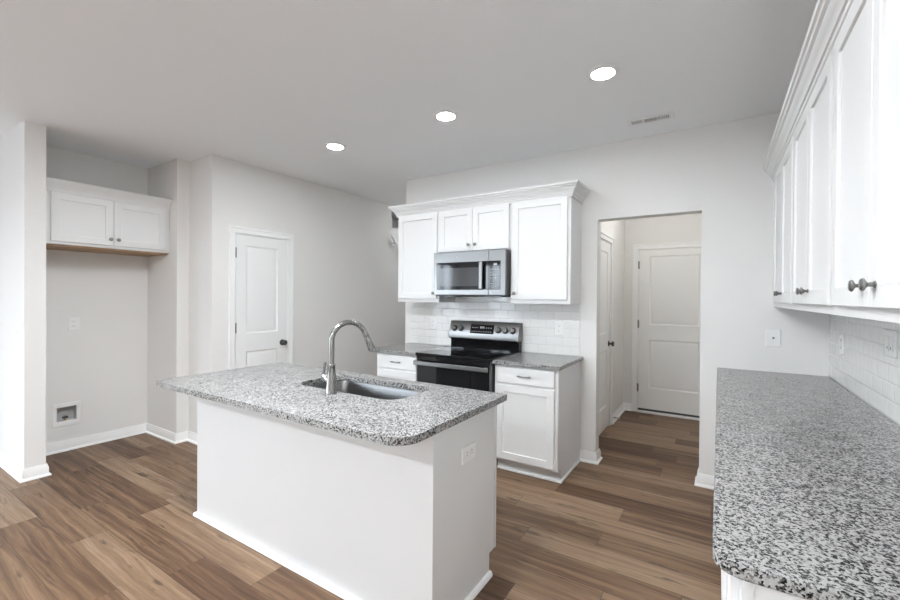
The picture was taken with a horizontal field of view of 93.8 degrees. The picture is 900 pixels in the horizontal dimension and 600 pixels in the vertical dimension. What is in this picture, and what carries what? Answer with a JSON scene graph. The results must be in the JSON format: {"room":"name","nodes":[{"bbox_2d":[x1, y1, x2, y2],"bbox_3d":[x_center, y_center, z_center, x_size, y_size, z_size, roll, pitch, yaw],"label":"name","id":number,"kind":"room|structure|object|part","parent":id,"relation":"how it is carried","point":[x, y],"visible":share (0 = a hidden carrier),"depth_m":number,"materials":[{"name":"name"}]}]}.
{"room":"kitchen","nodes":[
{"label":"kitchen","id":0,"kind":"room"},
{"bbox_2d":[0,121,45,468],"bbox_3d":[-3.984,0.001,3.750,1.848,2.743,0.123,1,0,33],"label":"wall","id":1,"kind":"structure","parent":0,"point":[23,148],"depth_m":3.28,"materials":[{"name":"paint"}]},
{"bbox_2d":[46,145,147,444],"bbox_3d":[-3.454,0.003,4.031,0.120,2.743,0.922,1,0,33],"label":"wall","id":2,"kind":"structure","parent":0,"point":[101,365],"depth_m":4.02,"materials":[{"name":"paint"}]},
{"bbox_2d":[52,401,80,427],"bbox_3d":[-3.538,1.043,3.868,0.083,0.210,0.200,1,0,33],"label":"water supply box","id":3,"kind":"object","parent":2,"relation":"attached to","point":[61,411],"visible":1,"depth_m":3.88,"materials":[{"name":"white plastic"}]},
{"bbox_2d":[68,317,78,330],"bbox_3d":[-3.474,0.223,3.884,0.008,0.122,0.078,1,0,33],"label":"wall outlet","id":4,"kind":"object","parent":2,"relation":"attached to","point":[73,323],"visible":1,"depth_m":3.88,"materials":[{"name":"white plastic"}]},
{"bbox_2d":[46,190,168,256],"bbox_3d":[-3.180,-0.678,3.855,0.518,0.464,0.919,1,0,33],"label":"upper cabinet","id":5,"kind":"object","parent":2,"relation":"attached to","point":[77,223],"visible":0.95,"depth_m":3.69,"materials":[{"name":"paint"}]},
{"bbox_3d":[-3.104,-0.679,3.563,0.020,0.398,0.416,1,0,33],"label":"door","id":6,"kind":"part","parent":5,"relation":"part of","materials":[{"name":"paint"}]},
{"bbox_3d":[-3.209,-0.453,3.874,0.444,0.014,0.911,1,0,33],"label":"panel","id":7,"kind":"part","parent":5,"relation":"part of","materials":[{"name":"brown wood"}]},
{"bbox_2d":[46,177,172,209],"bbox_3d":[-2.971,-0.927,3.721,0.072,0.090,0.919,1,0,33],"label":"crown molding","id":8,"kind":"structure","parent":5,"relation":"attached to","point":[52,184],"depth_m":3.67,"materials":[{"name":"paint"}]},
{"bbox_3d":[-2.879,-0.679,3.916,0.020,0.398,0.414,1,0,33],"label":"door","id":9,"kind":"part","parent":5,"relation":"part of","materials":[{"name":"paint"}]},
{"bbox_2d":[147,156,205,432],"bbox_3d":[-2.756,0.007,4.269,1.040,2.743,0.230,1,0,33],"label":"wall","id":10,"kind":"structure","parent":0,"point":[176,280],"depth_m":4.12,"materials":[{"name":"paint"}]},
{"bbox_2d":[0,423,196,482],"bbox_3d":[-3.471,1.328,4.113,2.348,0.092,1.340,1,0,33],"label":"baseboard","id":11,"kind":"structure","parent":10,"relation":"attached to","point":[17,472],"depth_m":3.96,"materials":[{"name":"paint"}]},
{"bbox_2d":[205,154,404,375],"bbox_3d":[-1.223,0.009,5.592,0.120,2.743,3.890,1,0,33],"label":"wall","id":12,"kind":"structure","parent":0,"point":[346,257],"depth_m":4.94,"materials":[{"name":"paint"}]},
{"bbox_2d":[235,234,286,368],"bbox_3d":[-1.937,0.361,4.350,0.098,2.021,0.596,1,0,33],"label":"door","id":13,"kind":"structure","parent":12,"relation":"in","point":[260,262],"depth_m":4.34,"materials":[{"name":"paint"}]},
{"bbox_3d":[-1.793,0.459,4.545,0.063,0.064,0.064,1,0,33],"label":"knob","id":14,"kind":"part","parent":13,"relation":"part of","materials":[{"name":"brown metal"}]},
{"bbox_2d":[228,225,293,369],"bbox_3d":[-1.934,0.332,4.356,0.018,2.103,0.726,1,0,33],"label":"trim","id":15,"kind":"structure","parent":12,"relation":"attached to","point":[232,229],"depth_m":4.18,"materials":[{"name":"paint"}]},
{"bbox_2d":[391,235,397,247],"bbox_3d":[-0.527,-0.386,6.501,0.066,1.092,1.213,1,0,33],"label":"stair handrail","id":16,"kind":"object","parent":12,"relation":"attached to","point":[392,236],"visible":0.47,"depth_m":6.03,"materials":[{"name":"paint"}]},
{"bbox_2d":[0,410,720,599],"bbox_3d":[-1.767,1.436,2.554,7.300,0.080,10.000,1,0,33],"label":"floor","id":17,"kind":"structure","parent":0,"point":[114,519],"depth_m":2.55,"materials":[{"name":"brown wood"}]},
{"bbox_2d":[193,397,496,599],"bbox_3d":[-0.696,0.964,2.474,1.893,0.882,0.622,1,0,33],"label":"kitchen island","id":18,"kind":"object","parent":17,"relation":"on","point":[356,518],"visible":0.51,"depth_m":2.04,"materials":[{"name":"paint"}]},
{"bbox_2d":[156,362,506,445],"bbox_3d":[-0.736,0.506,2.375,1.912,0.032,0.874,1,0,33],"label":"island countertop","id":19,"kind":"structure","parent":18,"relation":"on","point":[282,390],"depth_m":2.07,"materials":[{"name":"stone"}]},
{"bbox_2d":[321,320,374,394],"bbox_3d":[-0.540,0.299,2.269,0.291,0.387,0.090,0,0,-25],"label":"kitchen faucet","id":20,"kind":"object","parent":19,"relation":"on","point":[330,379],"visible":1,"depth_m":2.21,"materials":[{"name":"silver metal"}]},
{"bbox_3d":[-0.654,0.422,2.232,0.066,0.058,0.027,1,0,27],"label":"handle","id":21,"kind":"part","parent":20,"relation":"part of","materials":[{"name":"silver metal"}]},
{"bbox_3d":[-0.668,0.369,2.238,0.028,0.079,0.016,1,0,33],"label":"lever","id":22,"kind":"part","parent":20,"relation":"part of","materials":[{"name":"silver metal"}]},
{"bbox_3d":[-0.546,0.224,2.267,0.216,0.237,0.029,0,0,-35],"label":"spout","id":23,"kind":"part","parent":20,"relation":"part of","materials":[{"name":"silver metal"}]},
{"bbox_2d":[309,380,421,399],"bbox_3d":[-0.500,0.630,2.415,0.808,0.212,0.408,1,0,33],"label":"sink","id":24,"kind":"object","parent":19,"relation":"in","point":[346,386],"visible":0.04,"depth_m":2.62,"materials":[{"name":"metal"}]},
{"bbox_3d":[-0.723,1.391,2.438,1.893,0.026,0.532,1,0,33],"label":"shoe moulding","id":25,"kind":"part","parent":18,"relation":"part of","materials":[{"name":"paint"}]},
{"bbox_3d":[0.082,0.972,1.970,0.005,0.882,0.552,1,0,33],"label":"panel","id":26,"kind":"part","parent":18,"relation":"part of","materials":[{"name":"paint"}]},
{"bbox_2d":[462,441,474,464],"bbox_3d":[0.089,0.713,1.965,0.008,0.078,0.122,1,0,33],"label":"wall outlet","id":27,"kind":"object","parent":18,"relation":"attached to","point":[468,451],"visible":1,"depth_m":1.95,"materials":[{"name":"white plastic"}]},
{"bbox_3d":[-0.544,0.907,2.710,1.860,0.769,0.020,1,0,33],"label":"frame","id":28,"kind":"part","parent":18,"relation":"part of","materials":[{"name":"paint"}]},
{"bbox_2d":[377,352,416,380],"bbox_3d":[-0.358,0.955,4.277,0.515,0.882,0.658,1,0,33],"label":"base cabinet","id":29,"kind":"object","parent":17,"relation":"on","point":[398,366],"visible":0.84,"depth_m":4.02,"materials":[{"name":"paint"}]},
{"bbox_3d":[-0.511,0.593,4.027,0.480,0.130,0.020,1,0,33],"label":"drawer","id":30,"kind":"part","parent":29,"relation":"part of","materials":[{"name":"paint"}]},
{"bbox_3d":[-0.513,0.976,4.030,0.480,0.604,0.020,1,0,33],"label":"door","id":31,"kind":"part","parent":29,"relation":"part of","materials":[{"name":"paint"}]},
{"bbox_2d":[370,343,449,355],"bbox_3d":[-0.385,0.497,4.292,0.592,0.032,0.648,1,0,33],"label":"countertop","id":32,"kind":"structure","parent":29,"relation":"on","point":[410,349],"depth_m":4.18,"materials":[{"name":"stone"}]},
{"bbox_2d":[413,320,521,461],"bbox_3d":[0.171,0.807,3.897,0.764,1.189,0.706,1,0,33],"label":"range","id":33,"kind":"object","parent":17,"relation":"on","point":[467,363],"visible":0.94,"depth_m":3.82,"materials":[{"name":"black metal"}]},
{"bbox_3d":[-0.013,0.568,3.604,0.756,0.038,0.016,1,0,33],"label":"handle","id":34,"kind":"part","parent":33,"relation":"part of","materials":[{"name":"silver metal"}]},
{"bbox_3d":[0.019,0.862,3.659,0.756,0.710,0.034,1,0,33],"label":"oven door","id":35,"kind":"part","parent":33,"relation":"part of","materials":[{"name":"black glass"}]},
{"bbox_2d":[416,346,518,361],"bbox_3d":[0.165,0.491,3.882,0.764,0.021,0.592,1,0,33],"label":"cooktop","id":36,"kind":"object","parent":33,"relation":"in","point":[452,353],"depth_m":3.80,"materials":[{"name":"grey glass"}]},
{"bbox_2d":[495,361,580,483],"bbox_3d":[0.751,0.967,3.568,0.548,0.882,0.658,1,0,33],"label":"base cabinet","id":37,"kind":"object","parent":17,"relation":"on","point":[538,424],"visible":0.92,"depth_m":3.33,"materials":[{"name":"paint"}]},
{"bbox_3d":[0.591,0.605,3.324,0.482,0.130,0.020,1,0,33],"label":"drawer","id":38,"kind":"part","parent":37,"relation":"part of","materials":[{"name":"paint"}]},
{"bbox_3d":[0.588,0.988,3.326,0.482,0.604,0.020,1,0,33],"label":"door","id":39,"kind":"part","parent":37,"relation":"part of","materials":[{"name":"paint"}]},
{"bbox_3d":[0.598,0.917,3.344,0.530,0.782,0.019,1,0,33],"label":"frame","id":40,"kind":"part","parent":37,"relation":"part of","materials":[{"name":"paint"}]},
{"bbox_2d":[492,352,582,370],"bbox_3d":[0.757,0.510,3.562,0.564,0.032,0.648,1,0,33],"label":"countertop","id":41,"kind":"structure","parent":37,"relation":"on","point":[523,359],"depth_m":3.43,"materials":[{"name":"stone"}]},
{"bbox_3d":[0.766,1.399,3.599,0.548,0.018,0.532,1,0,33],"label":"shoe moulding","id":42,"kind":"part","parent":37,"relation":"part of","materials":[{"name":"paint"}]},
{"bbox_3d":[0.982,0.970,3.450,0.004,0.880,0.605,1,0,33],"label":"panel","id":43,"kind":"part","parent":37,"relation":"part of","materials":[{"name":"paint"}]},
{"bbox_2d":[721,569,721,599],"bbox_3d":[1.545,0.984,1.850,0.632,0.882,0.898,1,0,33],"label":"base cabinet","id":44,"kind":"object","parent":17,"relation":"on","point":[721,569],"visible":0.02,"depth_m":1.84,"materials":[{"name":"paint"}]},
{"bbox_2d":[722,570,805,599],"bbox_3d":[1.056,0.985,1.083,0.632,0.882,0.916,1,0,33],"label":"base cabinet","id":45,"kind":"object","parent":17,"relation":"on","point":[733,588],"visible":0.02,"depth_m":0.84,"materials":[{"name":"paint"}]},
{"bbox_3d":[0.937,1.003,1.426,0.020,0.604,0.423,1,0,33],"label":"door","id":46,"kind":"part","parent":45,"relation":"part of","materials":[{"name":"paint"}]},
{"bbox_3d":[0.705,1.003,1.063,0.020,0.604,0.423,1,0,33],"label":"door","id":47,"kind":"part","parent":45,"relation":"part of","materials":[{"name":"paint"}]},
{"bbox_3d":[0.708,0.620,1.060,0.020,0.130,0.423,1,0,33],"label":"drawer","id":48,"kind":"part","parent":45,"relation":"part of","materials":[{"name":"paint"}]},
{"bbox_3d":[0.838,0.932,1.233,0.019,0.782,0.898,1,0,33],"label":"frame","id":49,"kind":"part","parent":45,"relation":"part of","materials":[{"name":"paint"}]},
{"bbox_3d":[0.831,0.986,0.694,0.585,0.882,0.018,1,0,33],"label":"panel","id":50,"kind":"part","parent":45,"relation":"part of","materials":[{"name":"paint"}]},
{"bbox_2d":[712,368,899,599],"bbox_3d":[1.529,0.526,1.827,0.632,0.032,2.754,1,0,33],"label":"countertop","id":51,"kind":"structure","parent":45,"relation":"on","point":[806,506],"depth_m":1.14,"materials":[{"name":"stone"}]},
{"bbox_2d":[392,218,398,228],"bbox_3d":[-1.085,0.002,7.016,0.120,2.743,1.340,1,0,33],"label":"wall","id":52,"kind":"structure","parent":0,"point":[395,223],"depth_m":7.13,"materials":[{"name":"paint"}]},
{"bbox_2d":[0,0,817,219],"bbox_3d":[-1.746,-1.397,2.537,7.300,0.100,10.000,1,0,33],"label":"ceiling","id":53,"kind":"structure","parent":0,"point":[265,84],"depth_m":2.50,"materials":[{"name":"paint"}]},
{"bbox_2d":[324,142,345,149],"bbox_3d":[-1.004,-1.342,3.682,0.184,0.012,0.184,1,0,33],"label":"recessed light","id":54,"kind":"object","parent":53,"relation":"in","point":[330,145],"visible":1,"depth_m":3.67,"materials":[{"name":"paint"}]},
{"bbox_2d":[433,110,458,120],"bbox_3d":[-0.030,-1.331,3.048,0.184,0.012,0.184,1,0,33],"label":"recessed light","id":55,"kind":"object","parent":53,"relation":"in","point":[441,115],"visible":1,"depth_m":3.03,"materials":[{"name":"paint"}]},
{"bbox_2d":[586,64,619,80],"bbox_3d":[0.892,-1.321,2.454,0.184,0.012,0.184,1,0,33],"label":"recessed light","id":56,"kind":"object","parent":53,"relation":"in","point":[603,72],"visible":1,"depth_m":2.44,"materials":[{"name":"paint"}]},
{"bbox_2d":[627,111,674,126],"bbox_3d":[1.470,-1.323,3.084,0.310,0.008,0.120,1,0,33],"label":"ceiling vent","id":57,"kind":"object","parent":53,"relation":"in","point":[669,115],"visible":1,"depth_m":3.08,"materials":[{"name":"metal"}]},
{"bbox_2d":[601,220,624,413],"bbox_3d":[1.675,0.036,4.631,0.120,2.743,1.890,1,0,33],"label":"wall","id":58,"kind":"structure","parent":0,"point":[614,229],"depth_m":5.07,"materials":[{"name":"paint"}]},
{"bbox_2d":[599,239,614,434],"bbox_3d":[1.626,0.386,4.430,0.098,2.021,0.636,1,0,33],"label":"door","id":59,"kind":"structure","parent":58,"relation":"in","point":[605,343],"depth_m":4.52,"materials":[{"name":"paint"}]},
{"bbox_2d":[601,231,613,425],"bbox_3d":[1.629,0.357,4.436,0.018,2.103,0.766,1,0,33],"label":"trim","id":60,"kind":"structure","parent":58,"relation":"attached to","point":[604,236],"depth_m":4.71,"materials":[{"name":"paint"}]},
{"bbox_2d":[612,402,630,424],"bbox_3d":[2.063,1.362,5.061,0.097,0.092,0.752,1,0,33],"label":"baseboard","id":61,"kind":"structure","parent":58,"relation":"attached to","point":[624,406],"depth_m":5.18,"materials":[{"name":"paint"}]},
{"bbox_2d":[405,112,829,475],"bbox_3d":[1.054,0.037,3.836,3.618,2.743,0.120,1,0,33],"label":"wall","id":62,"kind":"structure","parent":0,"point":[715,171],"depth_m":3.20,"materials":[{"name":"paint"}]},
{"bbox_2d":[398,212,454,301],"bbox_3d":[-0.255,-0.437,4.390,0.520,0.915,0.353,1,0,33],"label":"upper cabinet","id":63,"kind":"object","parent":62,"relation":"attached to","point":[418,238],"visible":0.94,"depth_m":4.27,"materials":[{"name":"paint"}]},
{"bbox_3d":[-0.331,-0.439,4.274,0.482,0.850,0.020,1,0,33],"label":"door","id":64,"kind":"part","parent":63,"relation":"part of","materials":[{"name":"paint"}]},
{"bbox_2d":[439,203,510,252],"bbox_3d":[0.287,-0.670,4.043,0.760,0.437,0.353,1,0,33],"label":"upper cabinet","id":65,"kind":"object","parent":62,"relation":"attached to","point":[486,227],"visible":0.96,"depth_m":3.90,"materials":[{"name":"paint"}]},
{"bbox_3d":[0.054,-0.661,4.027,0.372,0.397,0.020,1,0,33],"label":"door","id":66,"kind":"part","parent":65,"relation":"part of","materials":[{"name":"paint"}]},
{"bbox_2d":[434,249,510,296],"bbox_3d":[0.260,-0.238,4.002,0.754,0.418,0.438,1,0,33],"label":"microwave oven","id":67,"kind":"object","parent":65,"relation":"attached to","point":[481,273],"visible":1,"depth_m":3.82,"materials":[{"name":"grey metal"}]},
{"bbox_3d":[0.101,-0.248,3.905,0.590,0.400,0.028,1,0,33],"label":"door","id":68,"kind":"part","parent":67,"relation":"part of","materials":[{"name":"silver metal"}]},
{"bbox_3d":[0.114,-0.222,3.896,0.556,0.254,0.026,1,0,33],"label":"glass","id":69,"kind":"part","parent":67,"relation":"part of","materials":[{"name":"black glass"}]},
{"bbox_3d":[0.272,-0.219,3.743,0.038,0.242,0.016,1,0,33],"label":"handle","id":70,"kind":"part","parent":67,"relation":"part of","materials":[{"name":"silver metal"}]},
{"bbox_3d":[0.419,-0.244,3.702,0.162,0.400,0.028,1,0,33],"label":"control panel","id":71,"kind":"part","parent":67,"relation":"part of","materials":[{"name":"silver metal"}]},
{"bbox_3d":[0.370,-0.658,3.826,0.370,0.397,0.020,1,0,33],"label":"door","id":72,"kind":"part","parent":65,"relation":"part of","materials":[{"name":"paint"}]},
{"bbox_2d":[389,180,589,217],"bbox_3d":[0.288,-0.910,4.027,1.968,0.108,0.380,1,0,33],"label":"crown molding","id":73,"kind":"structure","parent":62,"relation":"attached to","point":[575,189],"depth_m":3.74,"materials":[{"name":"paint"}]},
{"bbox_2d":[411,297,579,355],"bbox_3d":[0.352,0.243,4.210,1.877,0.555,0.006,1,0,33],"label":"tile backsplash","id":74,"kind":"structure","parent":62,"relation":"attached to","point":[538,321],"depth_m":4.06,"materials":[{"name":"white tile"}]},
{"bbox_2d":[430,318,436,328],"bbox_3d":[-0.179,0.255,4.540,0.078,0.122,0.008,1,0,33],"label":"wall outlet","id":75,"kind":"object","parent":74,"relation":"attached to","point":[433,320],"visible":1,"depth_m":4.54,"materials":[{"name":"white plastic"}]},
{"bbox_2d":[555,322,563,335],"bbox_3d":[0.986,0.260,3.796,0.078,0.122,0.008,1,0,33],"label":"wall outlet","id":76,"kind":"object","parent":74,"relation":"attached to","point":[559,326],"visible":1,"depth_m":3.79,"materials":[{"name":"white plastic"}]},
{"bbox_2d":[510,196,580,303],"bbox_3d":[0.833,-0.425,3.696,0.534,0.915,0.353,1,0,33],"label":"upper cabinet","id":77,"kind":"object","parent":62,"relation":"attached to","point":[545,233],"visible":0.98,"depth_m":3.57,"materials":[{"name":"paint"}]},
{"bbox_2d":[579,448,602,464],"bbox_3d":[1.337,1.364,3.861,0.163,0.092,0.520,1,0,33],"label":"baseboard","id":78,"kind":"structure","parent":62,"relation":"attached to","point":[584,456],"depth_m":3.66,"materials":[{"name":"paint"}]},
{"bbox_2d":[766,329,780,346],"bbox_3d":[2.284,0.268,2.973,0.085,0.122,0.010,1,0,33],"label":"wall plate","id":79,"kind":"object","parent":62,"relation":"attached to","point":[773,336],"visible":1,"depth_m":2.97,"materials":[{"name":"white plastic"}]},
{"bbox_2d":[623,213,701,402],"bbox_3d":[2.739,0.041,5.145,1.360,2.743,0.120,1,0,33],"label":"wall","id":80,"kind":"structure","parent":0,"point":[687,227],"depth_m":5.29,"materials":[{"name":"paint"}]},
{"bbox_2d":[631,241,700,410],"bbox_3d":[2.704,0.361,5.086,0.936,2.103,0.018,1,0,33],"label":"trim","id":81,"kind":"structure","parent":80,"relation":"attached to","point":[636,248],"depth_m":5.31,"materials":[{"name":"paint"}]},
{"bbox_2d":[637,410,698,420],"bbox_3d":[2.722,1.401,5.134,0.796,0.022,0.140,1,0,33],"label":"threshold","id":82,"kind":"object","parent":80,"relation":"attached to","point":[641,411],"depth_m":5.11,"materials":[{"name":"paint"}]},
{"bbox_2d":[637,247,700,417],"bbox_3d":[2.697,0.385,5.089,0.806,2.010,0.098,1,0,33],"label":"door","id":83,"kind":"structure","parent":80,"relation":"in","point":[669,313],"depth_m":5.12,"materials":[{"name":"paint"}]},
{"bbox_2d":[830,377,898,425],"bbox_3d":[0.654,0.060,-0.263,0.120,2.743,7.460,1,0,33],"label":"wall","id":84,"kind":"structure","parent":0,"point":[830,377],"depth_m":2.09,"materials":[{"name":"tile"}]},
{"bbox_2d":[773,136,795,309],"bbox_3d":[2.090,-0.408,2.417,0.353,0.915,0.875,1,0,33],"label":"upper cabinet","id":85,"kind":"object","parent":84,"relation":"attached to","point":[783,178],"visible":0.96,"depth_m":2.44,"materials":[{"name":"paint"}]},
{"bbox_3d":[2.084,-0.410,2.667,0.020,0.853,0.412,1,0,33],"label":"door","id":86,"kind":"part","parent":85,"relation":"part of","materials":[{"name":"paint"}]},
{"bbox_3d":[1.989,-0.409,2.481,0.019,0.915,0.875,1,0,33],"label":"frame","id":87,"kind":"part","parent":85,"relation":"part of","materials":[{"name":"paint"}]},
{"bbox_3d":[1.861,-0.410,2.317,0.020,0.853,0.412,1,0,33],"label":"door","id":88,"kind":"part","parent":85,"relation":"part of","materials":[{"name":"paint"}]},
{"bbox_2d":[762,0,853,181],"bbox_3d":[1.627,-0.886,1.710,0.380,0.108,2.839,1,0,33],"label":"crown molding","id":89,"kind":"structure","parent":85,"relation":"attached to","point":[828,17],"depth_m":1.63,"materials":[{"name":"paint"}]},
{"bbox_2d":[792,50,836,314],"bbox_3d":[1.618,-0.406,1.679,0.353,0.915,0.875,1,0,33],"label":"upper cabinet","id":90,"kind":"object","parent":84,"relation":"attached to","point":[813,134],"visible":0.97,"depth_m":1.66,"materials":[{"name":"paint"}]},
{"bbox_3d":[1.613,-0.409,1.929,0.020,0.853,0.412,1,0,33],"label":"door","id":91,"kind":"part","parent":90,"relation":"part of","materials":[{"name":"paint"}]},
{"bbox_3d":[1.452,-0.037,1.727,0.028,0.031,0.031,1,0,33],"label":"knob","id":92,"kind":"part","parent":90,"relation":"part of","materials":[{"name":"grey metal"}]},
{"bbox_3d":[1.518,-0.408,1.743,0.019,0.915,0.875,1,0,33],"label":"frame","id":93,"kind":"part","parent":90,"relation":"part of","materials":[{"name":"paint"}]},
{"bbox_3d":[1.389,-0.408,1.579,0.020,0.853,0.412,1,0,33],"label":"door","id":94,"kind":"part","parent":90,"relation":"part of","materials":[{"name":"paint"}]},
{"bbox_2d":[829,314,899,425],"bbox_3d":[1.799,0.283,1.651,0.006,0.460,2.759,1,0,33],"label":"tile backsplash","id":95,"kind":"structure","parent":84,"relation":"attached to","point":[864,369],"depth_m":2.09,"materials":[{"name":"white tile"}]},
{"bbox_2d":[840,334,843,354],"bbox_3d":[2.345,0.266,2.519,0.008,0.122,0.078,1,0,33],"label":"wall outlet","id":96,"kind":"object","parent":95,"relation":"attached to","point":[841,335],"visible":1,"depth_m":2.51,"materials":[{"name":"white plastic"}]},
{"bbox_2d":[885,329,896,358],"bbox_3d":[1.890,0.187,1.807,0.009,0.115,0.135,1,0,33],"label":"switch plate","id":97,"kind":"object","parent":95,"relation":"attached to","point":[890,335],"visible":1,"depth_m":1.79,"materials":[{"name":"white plastic"}]},
{"bbox_2d":[831,0,899,323],"bbox_3d":[1.147,-0.405,0.941,0.353,0.915,0.875,1,0,33],"label":"upper cabinet","id":98,"kind":"object","parent":84,"relation":"attached to","point":[865,258],"visible":1,"depth_m":1.05,"materials":[{"name":"paint"}]},
{"bbox_3d":[1.142,-0.408,1.190,0.020,0.853,0.412,1,0,33],"label":"door","id":99,"kind":"part","parent":98,"relation":"part of","materials":[{"name":"paint"}]},
{"bbox_3d":[1.034,-0.036,1.072,0.028,0.031,0.031,1,0,33],"label":"knob","id":100,"kind":"part","parent":98,"relation":"part of","materials":[{"name":"grey metal"}]},
{"bbox_3d":[0.981,-0.036,0.989,0.028,0.031,0.031,1,0,33],"label":"knob","id":101,"kind":"part","parent":98,"relation":"part of","materials":[{"name":"grey metal"}]},
{"bbox_3d":[1.046,-0.406,1.005,0.019,0.915,0.875,1,0,33],"label":"frame","id":102,"kind":"part","parent":98,"relation":"part of","materials":[{"name":"paint"}]},
{"bbox_3d":[0.918,-0.407,0.840,0.020,0.853,0.412,1,0,33],"label":"door","id":103,"kind":"part","parent":98,"relation":"part of","materials":[{"name":"paint"}]},
{"bbox_3d":[2.720,0.048,3.964,0.120,2.743,1.890,1,0,33],"label":"wall","id":104,"kind":"structure","parent":0,"visible":0},
{"bbox_2d":[694,467,713,489],"bbox_3d":[2.518,1.372,4.008,0.243,0.092,2.038,1,0,33],"label":"baseboard","id":105,"kind":"structure","parent":104,"relation":"attached to","point":[701,480],"depth_m":3.19,"materials":[{"name":"paint"}]}
]}

